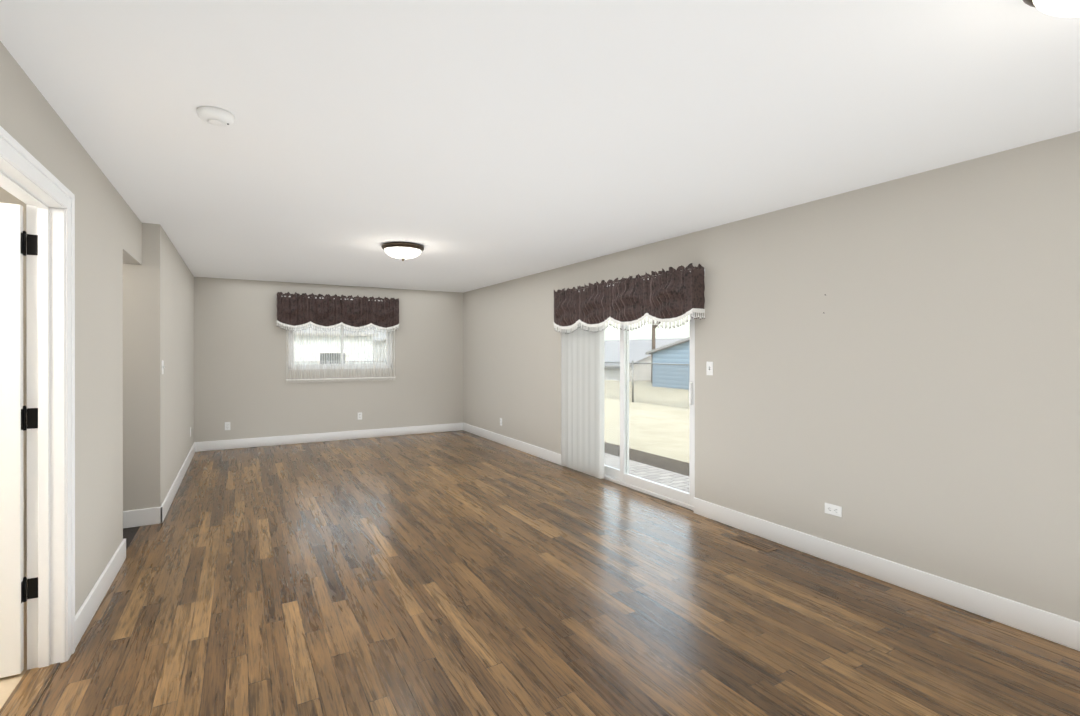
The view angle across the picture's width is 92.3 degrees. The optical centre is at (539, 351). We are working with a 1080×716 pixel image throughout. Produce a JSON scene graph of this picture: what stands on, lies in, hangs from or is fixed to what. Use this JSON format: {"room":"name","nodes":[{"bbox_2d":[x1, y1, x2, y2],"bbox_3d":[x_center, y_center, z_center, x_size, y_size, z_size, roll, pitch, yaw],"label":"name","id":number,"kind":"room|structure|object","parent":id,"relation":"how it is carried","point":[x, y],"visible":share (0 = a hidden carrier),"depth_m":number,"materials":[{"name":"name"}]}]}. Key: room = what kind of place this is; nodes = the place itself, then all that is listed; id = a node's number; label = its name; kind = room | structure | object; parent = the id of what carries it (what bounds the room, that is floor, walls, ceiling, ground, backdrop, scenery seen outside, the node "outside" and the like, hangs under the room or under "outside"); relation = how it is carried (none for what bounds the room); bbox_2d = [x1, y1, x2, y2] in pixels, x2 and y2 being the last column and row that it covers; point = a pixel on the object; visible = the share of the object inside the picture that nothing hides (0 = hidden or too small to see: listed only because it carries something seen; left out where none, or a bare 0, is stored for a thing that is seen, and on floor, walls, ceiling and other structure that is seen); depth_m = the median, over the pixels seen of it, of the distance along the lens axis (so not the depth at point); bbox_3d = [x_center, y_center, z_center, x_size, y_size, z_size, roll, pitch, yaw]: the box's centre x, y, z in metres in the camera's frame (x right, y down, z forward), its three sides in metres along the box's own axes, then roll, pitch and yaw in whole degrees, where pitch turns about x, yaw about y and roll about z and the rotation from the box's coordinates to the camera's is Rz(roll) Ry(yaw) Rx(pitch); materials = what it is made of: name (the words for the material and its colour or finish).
{"room":"empty living room","nodes":[
{"label":"empty living room","id":0,"kind":"room"},
{"bbox_2d":[0,187,26,577],"bbox_3d":[-4.044,0.184,2.729,2.660,2.440,0.120,0,0,-30],"label":"wall","id":1,"kind":"structure","parent":0,"point":[6,196],"depth_m":3.17,"materials":[{"name":"beige paint"}]},
{"bbox_2d":[0,41,193,614],"bbox_3d":[-2.308,0.184,2.619,0.240,2.440,10.800,0,0,-30],"label":"wall","id":2,"kind":"structure","parent":0,"point":[134,328],"depth_m":3.25,"materials":[{"name":"beige paint"}]},
{"bbox_2d":[0,202,37,677],"bbox_3d":[-2.606,0.379,2.055,0.906,2.028,0.159,0,0,-30],"label":"door leaf","id":3,"kind":"structure","parent":2,"relation":"in","point":[18,589],"depth_m":2.23,"materials":[{"name":"white paint"}]},
{"bbox_2d":[0,126,74,715],"bbox_3d":[-1.975,0.337,1.935,0.144,2.144,1.060,0,0,-30],"label":"door frame","id":4,"kind":"structure","parent":2,"relation":"attached to","point":[45,367],"depth_m":2.31,"materials":[{"name":"white paint"}]},
{"bbox_2d":[75,539,125,648],"bbox_3d":[-2.502,1.336,2.974,0.016,0.135,1.266,0,0,-30],"label":"baseboard","id":5,"kind":"structure","parent":2,"relation":"attached to","point":[86,612],"depth_m":2.84,"materials":[{"name":"white paint"}]},
{"bbox_2d":[161,442,194,520],"bbox_3d":[-3.950,1.333,5.734,0.016,0.135,3.466,0,0,-30],"label":"baseboard","id":6,"kind":"structure","parent":2,"relation":"attached to","point":[168,499],"depth_m":5.13,"materials":[{"name":"white paint"}]},
{"bbox_2d":[194,277,462,441],"bbox_3d":[-3.128,0.177,8.290,3.990,2.440,0.150,0,0,-30],"label":"wall","id":7,"kind":"structure","parent":0,"point":[244,387],"depth_m":7.90,"materials":[{"name":"beige paint"}]},
{"bbox_2d":[225,422,229,429],"bbox_3d":[-4.471,1.068,7.428,0.070,0.115,0.008,0,0,-30],"label":"electrical outlet","id":8,"kind":"object","parent":7,"relation":"attached to","point":[227,425],"visible":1,"depth_m":7.42,"materials":[{"name":"white plastic"}]},
{"bbox_2d":[195,423,462,451],"bbox_3d":[-3.087,1.329,8.220,3.990,0.135,0.016,0,0,-30],"label":"baseboard","id":9,"kind":"structure","parent":7,"relation":"attached to","point":[274,440],"depth_m":8.03,"materials":[{"name":"white paint"}]},
{"bbox_2d":[276,292,398,332],"bbox_3d":[-3.101,-0.594,8.102,1.804,0.592,0.212,0,0,-30],"label":"window valance","id":10,"kind":"object","parent":7,"relation":"attached to","point":[326,311],"visible":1,"depth_m":8.04,"materials":[{"name":"brown fabric"}]},
{"bbox_2d":[289,325,390,368],"bbox_3d":[-3.156,-0.213,8.279,1.570,0.980,0.080,0,0,-30],"label":"window","id":11,"kind":"structure","parent":7,"relation":"in","point":[349,366],"depth_m":8.26,"materials":[{"name":"white plastic"}]},
{"bbox_2d":[286,323,395,382],"bbox_3d":[-3.102,-0.146,8.184,1.650,1.245,0.058,0,0,-30],"label":"curtain","id":12,"kind":"object","parent":11,"relation":"attached to","point":[346,363],"visible":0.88,"depth_m":8.13,"materials":[{"name":"fabric"}]},
{"bbox_2d":[288,367,392,369],"bbox_3d":[-3.127,0.271,8.227,1.570,0.012,0.040,0,0,-30],"label":"window sill","id":13,"kind":"structure","parent":7,"relation":"attached to","point":[340,368],"depth_m":8.21,"materials":[{"name":"white paint"}]},
{"bbox_2d":[358,412,361,419],"bbox_3d":[-2.893,1.037,8.335,0.070,0.115,0.008,0,0,-30],"label":"electrical outlet","id":14,"kind":"object","parent":7,"relation":"attached to","point":[359,415],"visible":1,"depth_m":8.34,"materials":[{"name":"white plastic"}]},
{"bbox_2d":[0,0,1079,292],"bbox_3d":[-1.719,-1.096,2.956,7.160,0.120,10.800,0,0,-30],"label":"ceiling","id":15,"kind":"structure","parent":0,"point":[472,144],"depth_m":2.25,"materials":[{"name":"white paint"}]},
{"bbox_2d":[197,106,234,126],"bbox_3d":[-1.409,-1.015,2.258,0.140,0.041,0.140,0,0,-30],"label":"smoke detector","id":16,"kind":"object","parent":15,"relation":"attached to","point":[215,116],"visible":1,"depth_m":2.22,"materials":[{"name":"white plastic"}]},
{"bbox_2d":[381,242,423,260],"bbox_3d":[-1.346,-0.963,5.097,0.406,0.152,0.406,0,0,-30],"label":"ceiling light","id":17,"kind":"object","parent":15,"relation":"attached to","point":[403,250],"visible":1,"depth_m":4.97,"materials":[{"name":"white glass"}]},
{"bbox_2d":[1023,0,1079,16],"bbox_3d":[1.494,-0.958,1.320,0.406,0.152,0.406,0,0,-30],"label":"ceiling light","id":18,"kind":"object","parent":15,"relation":"attached to","point":[1064,8],"visible":1,"depth_m":1.42,"materials":[{"name":"white glass"}]},
{"bbox_2d":[0,430,1079,715],"bbox_3d":[-1.719,1.464,2.960,7.160,0.120,10.800,0,0,-30],"label":"floor","id":19,"kind":"structure","parent":0,"point":[461,572],"depth_m":2.77,"materials":[{"name":"brown wood"}]},
{"bbox_2d":[731,535,777,551],"bbox_3d":[1.561,1.399,3.795,0.110,0.008,0.320,0,0,-30],"label":"floor vent","id":20,"kind":"object","parent":19,"relation":"in","point":[755,543],"visible":1,"depth_m":3.78,"materials":[{"name":"brown metal"}]},
{"bbox_2d":[463,131,1079,621],"bbox_3d":[1.320,0.181,4.705,0.150,2.440,10.800,0,0,-30],"label":"wall","id":21,"kind":"structure","parent":0,"point":[895,375],"depth_m":3.14,"materials":[{"name":"beige paint"}]},
{"bbox_2d":[463,423,561,465],"bbox_3d":[-0.541,1.330,7.777,0.016,0.135,3.320,0,0,-30],"label":"baseboard","id":22,"kind":"structure","parent":21,"relation":"attached to","point":[547,455],"depth_m":7.40,"materials":[{"name":"white paint"}]},
{"bbox_2d":[561,322,603,478],"bbox_3d":[0.797,0.331,5.364,0.097,2.070,2.145,0,0,-30],"label":"vertical blinds","id":23,"kind":"object","parent":21,"relation":"attached to","point":[582,400],"visible":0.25,"depth_m":5.84,"materials":[{"name":"white plastic"}]},
{"bbox_2d":[554,263,704,333],"bbox_3d":[0.747,-0.473,5.323,0.241,0.546,2.237,0,0,-30],"label":"valance","id":24,"kind":"object","parent":21,"relation":"attached to","point":[672,294],"visible":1,"depth_m":4.95,"materials":[{"name":"brown fabric"}]},
{"bbox_2d":[603,312,694,510],"bbox_3d":[0.886,0.376,5.464,0.116,2.050,2.110,0,0,-30],"label":"sliding door","id":25,"kind":"structure","parent":21,"relation":"attached to","point":[624,477],"depth_m":5.13,"materials":[{"name":"white plastic"}]},
{"bbox_2d":[706,362,712,374],"bbox_3d":[1.422,0.142,4.359,0.018,0.115,0.070,0,0,-30],"label":"light switch","id":26,"kind":"object","parent":21,"relation":"attached to","point":[709,368],"visible":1,"depth_m":4.36,"materials":[{"name":"white plastic"}]},
{"bbox_2d":[825,503,841,516],"bbox_3d":[1.949,1.053,3.452,0.008,0.070,0.115,0,0,-30],"label":"electrical outlet","id":27,"kind":"object","parent":21,"relation":"attached to","point":[834,510],"visible":1,"depth_m":3.45,"materials":[{"name":"white plastic"}]},
{"bbox_2d":[694,497,1079,650],"bbox_3d":[2.601,1.337,2.311,0.016,0.135,5.070,0,0,-30],"label":"baseboard","id":28,"kind":"structure","parent":21,"relation":"attached to","point":[1058,629],"depth_m":3.02,"materials":[{"name":"white paint"}]},
{"bbox_3d":[-4.492,0.183,3.509,2.660,2.440,0.120,0,0,-30],"label":"wall","id":29,"kind":"structure","parent":0,"visible":0},
{"bbox_2d":[123,507,162,527],"bbox_3d":[-4.347,1.336,3.516,2.916,0.135,0.016,0,0,-30],"label":"baseboard","id":30,"kind":"structure","parent":29,"relation":"attached to","point":[142,517],"depth_m":4.17,"materials":[{"name":"white paint"}]},
{"label":"outside","id":31,"kind":"structure","parent":0,"visible":0},
{"bbox_3d":[5.666,1.690,20.295,150.000,0.300,150.000,0,0,-30],"label":"ground","id":32,"kind":"structure","parent":31,"visible":0},
{"bbox_2d":[294,324,378,363],"bbox_3d":[-11.476,-0.273,23.128,6.540,5.100,8.440,0,0,-30],"label":"house","id":33,"kind":"structure","parent":32,"relation":"on","point":[334,349],"depth_m":20.37,"materials":[{"name":"grey"}]},
{"bbox_2d":[373,329,385,362],"bbox_3d":[-8.049,-0.292,36.631,7.940,5.100,8.440,0,0,-30],"label":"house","id":34,"kind":"structure","parent":32,"relation":"on","point":[375,348],"depth_m":32.93,"materials":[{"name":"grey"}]},
{"bbox_2d":[294,360,689,408],"bbox_3d":[-2.259,0.917,4.185,20.263,1.290,38.036,0,0,-30],"label":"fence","id":35,"kind":"object","parent":32,"relation":"on","point":[633,368],"depth_m":15.05,"materials":[{"name":"grey"}]},
{"bbox_2d":[604,338,684,380],"bbox_3d":[5.885,1.515,31.954,8.440,4.500,8.440,0,0,-30],"label":"house","id":36,"kind":"structure","parent":32,"relation":"on","point":[647,344],"depth_m":28.42,"materials":[{"name":"grey"}]},
{"bbox_2d":[604,442,688,475],"bbox_3d":[1.978,1.544,6.642,0.600,0.030,8.000,0,0,-30],"label":"mulch bed","id":37,"kind":"object","parent":32,"relation":"on","point":[660,461],"depth_m":7.28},
{"bbox_2d":[604,453,688,492],"bbox_3d":[1.315,1.540,6.030,1.160,0.040,5.600,0,0,-30],"label":"pavers","id":38,"kind":"object","parent":32,"relation":"on","point":[638,466],"depth_m":6.46,"materials":[{"name":"grey concrete"}]},
{"bbox_2d":[604,380,689,462],"bbox_3d":[10.455,1.538,17.280,24.700,0.012,60.000,0,0,-30],"label":"lawn","id":39,"kind":"structure","parent":32,"relation":"on","point":[683,447],"depth_m":11.42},
{"bbox_2d":[651,320,660,381],"bbox_3d":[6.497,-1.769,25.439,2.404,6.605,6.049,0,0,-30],"label":"utility pole","id":40,"kind":"object","parent":39,"relation":"on","point":[653,332],"depth_m":24.96,"materials":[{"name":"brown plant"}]},
{"bbox_2d":[645,337,689,389],"bbox_3d":[9.874,1.129,21.501,7.940,3.900,7.340,0,0,-30],"label":"house","id":41,"kind":"structure","parent":32,"relation":"on","point":[675,354],"depth_m":21.52,"materials":[{"name":"blue"}]}
]}

